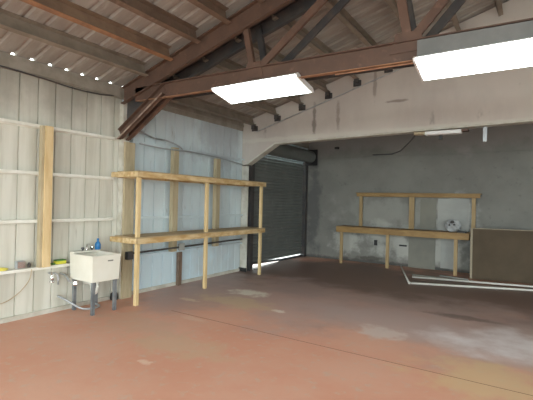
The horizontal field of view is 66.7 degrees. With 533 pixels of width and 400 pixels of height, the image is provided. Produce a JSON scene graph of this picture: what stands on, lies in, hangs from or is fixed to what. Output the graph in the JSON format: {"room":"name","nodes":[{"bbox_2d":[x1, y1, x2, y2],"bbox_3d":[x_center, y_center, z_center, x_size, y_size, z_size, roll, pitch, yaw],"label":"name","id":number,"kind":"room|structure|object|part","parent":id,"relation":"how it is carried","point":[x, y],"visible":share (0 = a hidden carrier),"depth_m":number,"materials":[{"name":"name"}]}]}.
{"room":"workshop garage","nodes":[
{"label":"workshop garage","id":0,"kind":"room"},
{"bbox_2d":[0,68,307,317],"bbox_3d":[-2.326,-0.027,6.227,0.032,3.070,12.900,1,0,33],"label":"wall","id":1,"kind":"structure","parent":0,"point":[23,97],"depth_m":5.82,"materials":[{"name":"beige metal"}]},
{"bbox_2d":[0,262,69,274],"bbox_3d":[-4.088,0.851,3.450,0.075,0.048,6.350,1,0,33],"label":"girt","id":2,"kind":"object","parent":1,"relation":"attached to","point":[10,271],"depth_m":5.10,"materials":[{"name":"white paint"}]},
{"bbox_2d":[0,269,31,303],"bbox_3d":[-3.124,1.060,4.929,0.049,0.386,0.486,1,0,36],"label":"wire","id":3,"kind":"object","parent":2,"relation":"hanging from","point":[31,269],"visible":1,"depth_m":5.05,"materials":[{"name":"beige"}]},
{"bbox_2d":[15,260,30,268],"bbox_3d":[-3.026,0.801,5.048,0.072,0.093,0.184,1,0,33],"label":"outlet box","id":4,"kind":"object","parent":2,"relation":"on","point":[18,264],"visible":1,"depth_m":4.99,"materials":[{"name":"grey metal"}]},
{"bbox_2d":[36,125,53,267],"bbox_3d":[-2.836,-0.044,5.190,0.087,1.804,0.135,1,0,33],"label":"stud","id":5,"kind":"object","parent":2,"relation":"on","point":[46,137],"visible":1,"depth_m":5.15,"materials":[{"name":"brown wood"}]},
{"bbox_2d":[53,259,65,264],"bbox_3d":[-2.769,0.826,5.426,0.090,0.056,0.140,1,0,33],"label":"sponge","id":6,"kind":"object","parent":2,"relation":"on","point":[57,261],"visible":0.96,"depth_m":5.39,"materials":[{"name":"yellow"}]},
{"bbox_2d":[48,272,58,284],"bbox_3d":[-2.817,1.032,5.341,0.121,0.168,0.121,1,0,33],"label":"water valve","id":7,"kind":"object","parent":1,"relation":"attached to","point":[51,273],"visible":1,"depth_m":5.31,"materials":[{"name":"silver metal"}]},
{"bbox_2d":[0,217,112,223],"bbox_3d":[-4.074,0.242,3.451,0.075,0.048,6.350,1,0,33],"label":"girt","id":8,"kind":"object","parent":1,"relation":"attached to","point":[104,218],"depth_m":5.43,"materials":[{"name":"white paint"}]},
{"bbox_2d":[0,169,113,179],"bbox_3d":[-4.059,-0.368,3.453,0.075,0.048,6.350,1,0,33],"label":"girt","id":9,"kind":"object","parent":1,"relation":"attached to","point":[6,171],"depth_m":5.41,"materials":[{"name":"white paint"}]},
{"bbox_2d":[0,65,113,95],"bbox_3d":[-2.825,-1.566,5.296,0.051,0.080,1.953,1,0,33],"label":"cable","id":10,"kind":"object","parent":1,"relation":"attached to","point":[0,65],"visible":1,"depth_m":5.32,"materials":[{"name":"rubber"}]},
{"bbox_2d":[0,118,114,140],"bbox_3d":[-4.045,-0.968,3.454,0.075,0.048,6.350,1,0,33],"label":"girt","id":11,"kind":"object","parent":1,"relation":"attached to","point":[2,120],"depth_m":5.41,"materials":[{"name":"white paint"}]},
{"bbox_2d":[0,268,239,323],"bbox_3d":[-3.219,1.457,4.843,0.035,0.055,9.650,1,0,33],"label":"baseboard","id":12,"kind":"structure","parent":1,"relation":"attached to","point":[82,303],"depth_m":5.77,"materials":[{"name":"white metal"}]},
{"bbox_2d":[0,51,308,148],"bbox_3d":[-2.297,-1.657,6.177,0.080,0.194,12.800,1,0,33],"label":"trim","id":13,"kind":"structure","parent":1,"relation":"attached to","point":[49,72],"depth_m":5.75,"materials":[{"name":"beige metal"}]},
{"bbox_2d":[130,140,243,160],"bbox_3d":[-1.326,-0.896,7.634,0.075,0.048,2.965,1,0,33],"label":"girt","id":14,"kind":"object","parent":1,"relation":"attached to","point":[131,141],"depth_m":7.50,"materials":[{"name":"metal"}]},
{"bbox_2d":[139,143,242,164],"bbox_3d":[-1.226,-0.824,7.537,0.087,0.104,2.833,1,0,31],"label":"conduit","id":15,"kind":"object","parent":14,"relation":"attached to","point":[139,143],"visible":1,"depth_m":7.20,"materials":[{"name":"grey metal"}]},
{"bbox_2d":[140,131,182,149],"bbox_3d":[-1.770,-0.996,6.814,0.084,0.228,0.869,1,0,41],"label":"cable","id":16,"kind":"object","parent":15,"relation":"attached to","point":[140,131],"visible":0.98,"depth_m":6.85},
{"bbox_2d":[133,242,241,257],"bbox_3d":[-1.368,0.924,7.630,0.075,0.048,2.965,1,0,33],"label":"girt","id":17,"kind":"object","parent":1,"relation":"attached to","point":[235,243],"depth_m":7.47,"materials":[{"name":"metal"}]},
{"bbox_2d":[168,147,178,251],"bbox_3d":[-1.616,-0.009,7.065,0.087,1.810,0.120,1,0,33],"label":"stud","id":18,"kind":"object","parent":17,"relation":"attached to","point":[174,164],"visible":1,"depth_m":7.02,"materials":[{"name":"beige wood"}]},
{"bbox_2d":[212,158,220,245],"bbox_3d":[-0.996,0.048,8.021,0.087,1.730,0.120,1,0,33],"label":"stud","id":19,"kind":"object","parent":17,"relation":"attached to","point":[217,162],"visible":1,"depth_m":7.98,"materials":[{"name":"beige wood"}]},
{"bbox_2d":[140,238,241,252],"bbox_3d":[-1.296,0.830,7.472,0.039,0.062,2.865,1,0,33],"label":"conduit","id":20,"kind":"object","parent":19,"relation":"attached to","point":[240,238],"visible":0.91,"depth_m":7.28,"materials":[{"name":"metal"}]},
{"bbox_2d":[178,243,184,250],"bbox_3d":[-1.510,0.827,7.148,0.050,0.125,0.130,1,0,33],"label":"outlet box","id":21,"kind":"object","parent":20,"relation":"attached to","point":[181,245],"visible":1,"depth_m":7.13,"materials":[{"name":"grey metal"}]},
{"bbox_2d":[133,214,242,219],"bbox_3d":[-1.354,0.314,7.632,0.075,0.048,2.965,1,0,33],"label":"wall rail","id":22,"kind":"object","parent":1,"relation":"attached to","point":[226,215],"depth_m":7.48,"materials":[{"name":"metal"}]},
{"bbox_2d":[134,179,243,188],"bbox_3d":[-1.340,-0.296,7.633,0.075,0.048,2.965,1,0,33],"label":"girt","id":23,"kind":"object","parent":1,"relation":"attached to","point":[143,180],"depth_m":7.41,"materials":[{"name":"metal"}]},
{"bbox_2d":[248,145,317,268],"bbox_3d":[0.446,0.081,10.202,0.480,3.000,2.970,1,0,33],"label":"door","id":24,"kind":"structure","parent":1,"relation":"in","point":[285,193],"depth_m":10.42,"materials":[{"name":"metal"}]},
{"bbox_3d":[-0.426,0.184,9.187,0.130,2.750,0.320,1,0,33],"label":"guide rail","id":25,"kind":"part","parent":24,"relation":"part of","materials":[{"name":"metal"}]},
{"bbox_2d":[253,155,302,261],"bbox_3d":[0.324,0.179,10.393,0.026,2.640,2.540,1,0,33],"label":"roller shutter","id":26,"kind":"object","parent":24,"relation":"hanging from","point":[282,212],"depth_m":10.40,"materials":[{"name":"grey metal"}]},
{"bbox_3d":[1.068,0.224,11.483,0.130,2.750,0.140,1,0,33],"label":"guide rail","id":27,"kind":"part","parent":24,"relation":"part of","materials":[{"name":"metal"}]},
{"bbox_2d":[0,0,508,117],"bbox_3d":[2.759,-2.527,2.923,12.020,1.779,12.965,1,0,33],"label":"ceiling","id":28,"kind":"structure","parent":0,"point":[375,17],"depth_m":5.48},
{"bbox_2d":[0,256,532,399],"bbox_3d":[2.649,1.718,2.900,12.600,0.200,13.400,1,0,33],"label":"floor","id":29,"kind":"structure","parent":0,"point":[149,350],"depth_m":4.48,"materials":[{"name":"paint"}]},
{"bbox_2d":[57,243,120,315],"bbox_3d":[-2.417,1.056,5.519,0.597,0.897,0.554,1,0,33],"label":"utility sink","id":30,"kind":"object","parent":29,"relation":"on","point":[92,267],"visible":0.99,"depth_m":5.44,"materials":[{"name":"beige plastic"}]},
{"bbox_2d":[59,273,77,285],"bbox_3d":[-2.648,1.055,5.400,0.344,0.139,0.071,1,0,23],"label":"water valve","id":31,"kind":"object","parent":30,"relation":"attached to","point":[74,283],"visible":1,"depth_m":5.37,"materials":[{"name":"silver metal"}]},
{"bbox_3d":[-2.623,1.250,5.527,0.040,0.500,0.040,1,0,33],"label":"leg","id":32,"kind":"part","parent":30,"relation":"part of","materials":[{"name":"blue metal"}]},
{"bbox_3d":[-2.272,1.258,5.298,0.040,0.500,0.040,1,0,33],"label":"leg","id":33,"kind":"part","parent":30,"relation":"part of","materials":[{"name":"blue metal"}]},
{"bbox_2d":[70,251,120,282],"bbox_3d":[-2.349,0.904,5.552,0.520,0.345,0.430,1,0,33],"label":"basin","id":34,"kind":"object","parent":30,"relation":"in","point":[87,266],"depth_m":5.41,"materials":[{"name":"beige plastic"}]},
{"bbox_3d":[-2.443,1.255,5.804,0.040,0.500,0.040,1,0,33],"label":"leg","id":35,"kind":"part","parent":30,"relation":"part of","materials":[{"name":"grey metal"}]},
{"bbox_2d":[95,238,100,249],"bbox_3d":[-2.426,0.629,5.827,0.084,0.160,0.084,1,0,33],"label":"spray bottle","id":36,"kind":"object","parent":30,"relation":"on","point":[97,244],"visible":1,"depth_m":5.80,"materials":[{"name":"blue plastic"}]},
{"bbox_3d":[-2.092,1.263,5.575,0.040,0.500,0.040,1,0,33],"label":"leg","id":37,"kind":"part","parent":30,"relation":"part of","materials":[{"name":"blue metal"}]},
{"bbox_2d":[116,103,134,298],"bbox_3d":[-2.180,0.012,6.274,0.138,3.000,0.200,1,0,33],"label":"column","id":38,"kind":"structure","parent":29,"relation":"on","point":[126,158],"depth_m":6.21,"materials":[{"name":"beige wood"}]},
{"bbox_3d":[-2.182,0.312,6.282,0.138,2.400,0.180,1,0,33],"label":"wooden post","id":39,"kind":"part","parent":38,"relation":"part of","materials":[{"name":"beige wood"}]},
{"bbox_2d":[125,251,133,259],"bbox_3d":[-2.105,0.854,6.217,0.071,0.120,0.110,1,0,33],"label":"junction box","id":40,"kind":"object","parent":38,"relation":"attached to","point":[129,255],"visible":1,"depth_m":6.18,"materials":[{"name":"black plastic"}]},
{"bbox_2d":[117,0,532,140],"bbox_3d":[2.840,-2.038,3.065,11.880,2.479,0.449,1,0,33],"label":"roof truss","id":41,"kind":"object","parent":38,"relation":"on","point":[145,97],"visible":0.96,"depth_m":4.77,"materials":[{"name":"brown wood"}]},
{"bbox_2d":[0,8,147,76],"bbox_3d":[-3.449,-1.895,3.094,0.113,0.200,6.370,1,0,33],"label":"roof beam","id":42,"kind":"structure","parent":41,"relation":"attached to","point":[9,21],"depth_m":4.79,"materials":[{"name":"brown wood"}]},
{"bbox_2d":[20,0,172,60],"bbox_3d":[-3.035,-2.027,2.827,0.113,0.200,6.370,1,0,33],"label":"roof beam","id":43,"kind":"structure","parent":41,"relation":"attached to","point":[68,10],"depth_m":4.63,"materials":[{"name":"brown wood"}]},
{"bbox_3d":[-1.748,-1.349,5.976,1.040,0.500,0.012,1,0,33],"label":"heel plate","id":44,"kind":"part","parent":41,"relation":"part of","materials":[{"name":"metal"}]},
{"bbox_2d":[108,0,200,43],"bbox_3d":[-2.621,-2.160,2.560,0.113,0.200,6.370,1,0,33],"label":"roof beam","id":45,"kind":"structure","parent":41,"relation":"attached to","point":[145,9],"depth_m":4.71,"materials":[{"name":"brown wood"}]},
{"bbox_2d":[187,0,230,24],"bbox_3d":[-2.208,-2.293,2.293,0.113,0.200,6.370,1,0,33],"label":"purlin","id":46,"kind":"structure","parent":41,"relation":"attached to","point":[214,8],"depth_m":4.75,"materials":[{"name":"brown wood"}]},
{"bbox_2d":[170,97,255,124],"bbox_3d":[-1.055,-1.713,7.511,0.113,0.200,2.910,1,0,33],"label":"purlin","id":47,"kind":"structure","parent":41,"relation":"attached to","point":[192,102],"depth_m":7.66,"materials":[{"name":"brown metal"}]},
{"bbox_2d":[173,74,278,114],"bbox_3d":[-0.574,-1.868,7.200,0.113,0.200,2.910,1,0,33],"label":"purlin","id":48,"kind":"structure","parent":41,"relation":"attached to","point":[264,106],"depth_m":7.96,"materials":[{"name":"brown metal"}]},
{"bbox_2d":[202,56,303,103],"bbox_3d":[-0.092,-2.023,6.890,0.113,0.200,2.910,1,0,33],"label":"purlin","id":49,"kind":"structure","parent":41,"relation":"attached to","point":[227,65],"depth_m":6.28,"materials":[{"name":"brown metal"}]},
{"bbox_3d":[-0.155,-1.539,4.807,0.280,0.190,0.008,1,0,33],"label":"gusset plate","id":50,"kind":"part","parent":41,"relation":"part of","materials":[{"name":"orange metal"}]},
{"bbox_2d":[211,73,313,103],"bbox_3d":[-0.068,-1.368,4.900,1.220,0.208,0.428,1,0,33],"label":"ceiling light","id":51,"kind":"object","parent":41,"relation":"hanging from","point":[289,84],"visible":0.94,"depth_m":4.82,"materials":[{"name":"white plastic"}]},
{"bbox_2d":[235,37,329,91],"bbox_3d":[0.389,-2.177,6.579,0.113,0.200,2.910,1,0,33],"label":"purlin","id":52,"kind":"structure","parent":41,"relation":"attached to","point":[321,84],"depth_m":6.37,"materials":[{"name":"brown wood"}]},
{"bbox_2d":[271,14,358,78],"bbox_3d":[0.871,-2.332,6.269,0.113,0.200,2.910,1,0,33],"label":"purlin","id":53,"kind":"structure","parent":41,"relation":"attached to","point":[315,44],"depth_m":5.99,"materials":[{"name":"brown wood"}]},
{"bbox_2d":[325,0,377,46],"bbox_3d":[1.352,-2.487,5.958,0.113,0.200,2.910,1,0,33],"label":"purlin","id":54,"kind":"structure","parent":41,"relation":"attached to","point":[343,15],"depth_m":5.77,"materials":[{"name":"brown wood"}]},
{"bbox_3d":[1.054,-1.298,4.014,0.800,0.026,0.016,1,0,33],"label":"tie rod","id":55,"kind":"part","parent":41,"relation":"part of","materials":[{"name":"brown metal"}]},
{"bbox_2d":[385,0,399,20],"bbox_3d":[1.834,-2.641,5.648,0.113,0.200,2.910,1,0,33],"label":"purlin","id":56,"kind":"structure","parent":41,"relation":"attached to","point":[392,4],"depth_m":5.42,"materials":[{"name":"brown wood"}]},
{"bbox_3d":[1.337,-1.496,3.836,0.340,0.190,0.008,1,0,33],"label":"gusset plate","id":57,"kind":"part","parent":41,"relation":"part of","materials":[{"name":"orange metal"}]},
{"bbox_2d":[446,0,460,30],"bbox_3d":[2.315,-2.796,5.337,0.113,0.200,2.910,1,0,33],"label":"purlin","id":58,"kind":"structure","parent":41,"relation":"attached to","point":[454,19],"depth_m":6.12,"materials":[{"name":"brown wood"}]},
{"bbox_2d":[413,37,532,81],"bbox_3d":[1.972,-1.303,3.572,1.220,0.248,0.428,1,0,33],"label":"ceiling light","id":59,"kind":"object","parent":41,"relation":"hanging from","point":[518,53],"visible":0.93,"depth_m":3.59,"materials":[{"name":"white plastic"}]},
{"bbox_3d":[2.708,-1.354,2.886,3.140,0.183,0.015,1,0,33],"label":"splice plate","id":60,"kind":"part","parent":41,"relation":"part of","materials":[{"name":"grey metal"}]},
{"bbox_2d":[494,0,502,15],"bbox_3d":[2.797,-2.951,5.026,0.113,0.200,2.910,1,0,33],"label":"purlin","id":61,"kind":"structure","parent":41,"relation":"attached to","point":[498,3],"depth_m":6.01,"materials":[{"name":"brown wood"}]},
{"bbox_2d":[176,252,181,285],"bbox_3d":[-1.572,1.228,7.277,0.060,0.600,0.080,1,0,33],"label":"wall post","id":62,"kind":"object","parent":29,"relation":"on","point":[179,254],"visible":1,"depth_m":7.25,"materials":[{"name":"brown wood"}]},
{"bbox_2d":[110,170,265,305],"bbox_3d":[-1.182,0.567,7.286,0.592,1.940,3.340,1,0,33],"label":"shelf","id":63,"kind":"object","parent":29,"relation":"on","point":[137,238],"visible":1,"depth_m":6.63,"materials":[{"name":"brown wood"}]},
{"bbox_3d":[-2.085,0.586,5.903,0.588,0.075,0.038,1,0,33],"label":"rail","id":64,"kind":"part","parent":63,"relation":"part of","materials":[{"name":"brown wood"}]},
{"bbox_3d":[-2.062,-0.374,5.905,0.588,0.075,0.038,1,0,33],"label":"rail","id":65,"kind":"part","parent":63,"relation":"part of","materials":[{"name":"brown wood"}]},
{"bbox_3d":[-1.858,0.596,5.828,0.050,1.845,0.060,1,0,33],"label":"post","id":66,"kind":"part","parent":63,"relation":"part of","materials":[{"name":"brown wood"}]},
{"bbox_3d":[-1.312,-0.351,7.410,0.035,0.080,3.300,1,0,33],"label":"rail","id":67,"kind":"part","parent":63,"relation":"part of","materials":[{"name":"brown wood"}]},
{"bbox_3d":[-0.948,0.618,7.144,0.036,0.080,3.320,1,0,33],"label":"rail","id":68,"kind":"part","parent":63,"relation":"part of","materials":[{"name":"brown wood"}]},
{"bbox_3d":[-0.925,-0.342,7.146,0.036,0.080,3.320,1,0,33],"label":"rail","id":69,"kind":"part","parent":63,"relation":"part of","materials":[{"name":"brown wood"}]},
{"bbox_3d":[-1.057,0.617,7.060,0.050,1.845,0.060,1,0,33],"label":"post","id":70,"kind":"part","parent":63,"relation":"part of","materials":[{"name":"brown wood"}]},
{"bbox_3d":[-0.130,0.642,8.485,0.050,1.845,0.060,1,0,33],"label":"post","id":71,"kind":"part","parent":63,"relation":"part of","materials":[{"name":"brown wood"}]},
{"bbox_2d":[239,166,251,271],"bbox_3d":[-0.455,0.410,8.892,0.188,2.295,0.180,1,0,33],"label":"column","id":72,"kind":"structure","parent":29,"relation":"on","point":[246,192],"depth_m":8.86,"materials":[{"name":"white paint"}]},
{"bbox_2d":[175,311,532,395],"bbox_3d":[3.169,1.629,2.687,10.700,0.001,0.008,1,0,33],"label":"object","id":73,"kind":"structure","parent":29,"relation":"on","point":[175,311],"depth_m":4.04,"materials":[{"name":"brown"}]},
{"bbox_2d":[400,266,408,281],"bbox_3d":[3.029,1.619,8.889,0.040,0.040,2.059,1,0,14],"label":"pipe","id":74,"kind":"object","parent":29,"relation":"on","point":[400,266],"visible":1,"depth_m":8.71,"materials":[{"name":"white plastic"}]},
{"bbox_2d":[336,193,481,275],"bbox_3d":[3.305,0.738,9.750,3.250,1.820,0.570,1,0,33],"label":"workbench","id":75,"kind":"object","parent":29,"relation":"on","point":[411,231],"visible":0.95,"depth_m":9.68,"materials":[{"name":"brown wood"}]},
{"bbox_3d":[1.919,1.154,10.380,0.075,0.925,0.043,1,0,33],"label":"leg","id":76,"kind":"part","parent":75,"relation":"part of","materials":[{"name":"brown wood"}]},
{"bbox_3d":[2.908,1.176,9.737,0.075,0.925,0.043,1,0,33],"label":"leg","id":77,"kind":"part","parent":75,"relation":"part of","materials":[{"name":"brown wood"}]},
{"bbox_3d":[3.084,0.780,9.577,3.070,0.125,0.040,1,0,33],"label":"rail","id":78,"kind":"part","parent":75,"relation":"part of","materials":[{"name":"brown wood"}]},
{"bbox_3d":[3.561,-0.107,9.793,2.860,0.080,0.040,1,0,33],"label":"shelf rail","id":79,"kind":"part","parent":75,"relation":"part of","materials":[{"name":"brown wood"}]},
{"bbox_2d":[444,219,461,231],"bbox_3d":[4.249,0.575,9.228,0.379,0.291,0.169,1,0,33],"label":"plastic bag","id":80,"kind":"object","parent":75,"relation":"on","point":[452,225],"visible":0.99,"depth_m":9.18,"materials":[{"name":"grey plastic"}]},
{"bbox_3d":[4.165,1.204,8.919,0.075,0.925,0.043,1,0,33],"label":"leg","id":81,"kind":"part","parent":75,"relation":"part of","materials":[{"name":"brown wood"}]},
{"bbox_2d":[408,236,435,269],"bbox_3d":[3.758,1.238,9.812,0.620,0.840,0.013,1,0,33],"label":"board","id":82,"kind":"object","parent":29,"relation":"on","point":[421,250],"visible":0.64,"depth_m":9.80,"materials":[{"name":"grey wood"}]},
{"bbox_2d":[412,274,462,279],"bbox_3d":[3.617,1.638,8.554,1.050,0.030,0.050,1,0,33],"label":"lumber offcut","id":83,"kind":"object","parent":29,"relation":"on","point":[412,274],"visible":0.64,"depth_m":8.59,"materials":[{"name":"grey wood"}]},
{"bbox_2d":[439,275,468,279],"bbox_3d":[3.958,1.643,8.565,0.582,0.034,0.034,1,0,45],"label":"pipe","id":84,"kind":"object","parent":29,"relation":"on","point":[439,275],"visible":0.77,"depth_m":8.56,"materials":[{"name":"grey metal"}]},
{"bbox_2d":[411,282,532,290],"bbox_3d":[4.649,1.654,7.500,3.753,0.040,0.040,1,0,11],"label":"pipe","id":85,"kind":"object","parent":29,"relation":"on","point":[417,283],"visible":1,"depth_m":7.63,"materials":[{"name":"white plastic"}]},
{"bbox_2d":[412,276,532,287],"bbox_3d":[4.600,1.633,7.837,3.361,0.081,0.040,1,0,24],"label":"pipe","id":86,"kind":"object","parent":29,"relation":"on","point":[493,283],"visible":1,"depth_m":8.03,"materials":[{"name":"white plastic"}]},
{"bbox_2d":[470,228,532,283],"bbox_3d":[5.471,1.158,8.168,2.447,1.078,0.091,1,0,22],"label":"sheet","id":87,"kind":"object","parent":29,"relation":"on","point":[505,255],"visible":1,"depth_m":8.39,"materials":[{"name":"brown wood"}]},
{"bbox_2d":[242,0,532,165],"bbox_3d":[4.550,-1.972,5.694,11.976,2.680,0.150,1,0,33],"label":"wall","id":88,"kind":"structure","parent":0,"point":[399,100],"depth_m":6.99,"materials":[{"name":"paint"}]},
{"bbox_2d":[251,125,257,131],"bbox_3d":[-0.274,-1.537,8.675,0.150,0.118,0.098,1,0,33],"label":"bracket","id":89,"kind":"object","parent":88,"relation":"attached to","point":[253,127],"visible":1,"depth_m":8.66,"materials":[{"name":"metal"}]},
{"bbox_2d":[274,115,280,121],"bbox_3d":[0.207,-1.692,8.364,0.150,0.118,0.098,1,0,33],"label":"bracket","id":90,"kind":"object","parent":88,"relation":"attached to","point":[276,117],"visible":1,"depth_m":8.36,"materials":[{"name":"metal"}]},
{"bbox_2d":[299,104,305,110],"bbox_3d":[0.689,-1.846,8.054,0.150,0.118,0.098,1,0,33],"label":"bracket","id":91,"kind":"object","parent":88,"relation":"attached to","point":[302,107],"visible":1,"depth_m":8.05,"materials":[{"name":"metal"}]},
{"bbox_2d":[325,92,331,98],"bbox_3d":[1.171,-2.001,7.743,0.150,0.118,0.098,1,0,33],"label":"bracket","id":92,"kind":"object","parent":88,"relation":"attached to","point":[328,95],"visible":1,"depth_m":7.73,"materials":[{"name":"metal"}]},
{"bbox_2d":[256,68,402,131],"bbox_3d":[1.391,-1.974,7.624,3.806,1.123,0.022,1,0,33],"label":"conduit","id":93,"kind":"object","parent":88,"relation":"attached to","point":[400,68],"visible":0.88,"depth_m":7.71,"materials":[{"name":"metal"}]},
{"bbox_2d":[353,79,360,86],"bbox_3d":[1.652,-2.155,7.433,0.150,0.118,0.098,1,0,33],"label":"bracket","id":94,"kind":"object","parent":88,"relation":"attached to","point":[356,82],"visible":1,"depth_m":7.42,"materials":[{"name":"metal"}]},
{"bbox_2d":[246,119,532,165],"bbox_3d":[4.526,-0.923,5.692,11.715,0.538,0.190,1,0,33],"label":"trim","id":95,"kind":"structure","parent":88,"relation":"attached to","point":[273,146],"depth_m":7.20,"materials":[{"name":"beige concrete"}]},
{"bbox_2d":[373,135,414,154],"bbox_3d":[2.907,-1.159,8.756,0.463,0.036,3.440,1,0,2],"label":"conduit","id":96,"kind":"object","parent":88,"relation":"attached to","point":[414,135],"visible":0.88,"depth_m":9.40,"materials":[{"name":"metal"}]},
{"bbox_2d":[414,129,468,139],"bbox_3d":[2.867,-1.069,6.669,0.830,0.138,0.145,1,0,33],"label":"strip light","id":97,"kind":"object","parent":88,"relation":"attached to","point":[440,133],"visible":1,"depth_m":6.63,"materials":[{"name":"white plastic"}]},
{"bbox_3d":[2.599,-1.122,6.853,0.178,0.043,0.110,1,0,33],"label":"plate","id":98,"kind":"part","parent":97,"relation":"part of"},
{"bbox_2d":[483,127,486,141],"bbox_3d":[3.431,-1.032,6.358,0.055,0.230,0.030,1,0,33],"label":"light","id":99,"kind":"object","parent":88,"relation":"hanging from","point":[484,128],"visible":1,"depth_m":6.35,"materials":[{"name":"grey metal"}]},
{"bbox_2d":[306,123,532,273],"bbox_3d":[6.255,-0.786,8.353,12.200,5.000,0.200,1,0,33],"label":"wall","id":100,"kind":"structure","parent":0,"point":[504,181],"depth_m":10.03,"materials":[{"name":"grey paint"}]},
{"bbox_2d":[318,150,532,159],"bbox_3d":[6.209,-1.033,8.256,11.980,0.040,0.020,1,0,33],"label":"trim","id":101,"kind":"structure","parent":100,"relation":"attached to","point":[518,150],"depth_m":9.70,"materials":[{"name":"grey paint"}]},
{"bbox_2d":[420,199,436,229],"bbox_3d":[3.888,0.341,9.742,0.360,0.720,0.013,1,0,33],"label":"board","id":102,"kind":"object","parent":100,"relation":"attached to","point":[427,206],"visible":1,"depth_m":9.74,"materials":[{"name":"grey wood"}]},
{"bbox_2d":[440,239,453,268],"bbox_3d":[4.253,1.209,9.490,0.320,0.800,0.013,1,0,33],"label":"board","id":103,"kind":"object","parent":100,"relation":"attached to","point":[447,245],"visible":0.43,"depth_m":9.49,"materials":[{"name":"white wood"}]},
{"bbox_2d":[438,199,468,230],"bbox_3d":[4.349,0.341,9.443,0.660,0.740,0.013,1,0,33],"label":"board","id":104,"kind":"object","parent":100,"relation":"attached to","point":[457,209],"visible":0.93,"depth_m":9.42,"materials":[{"name":"grey wood"}]}
]}

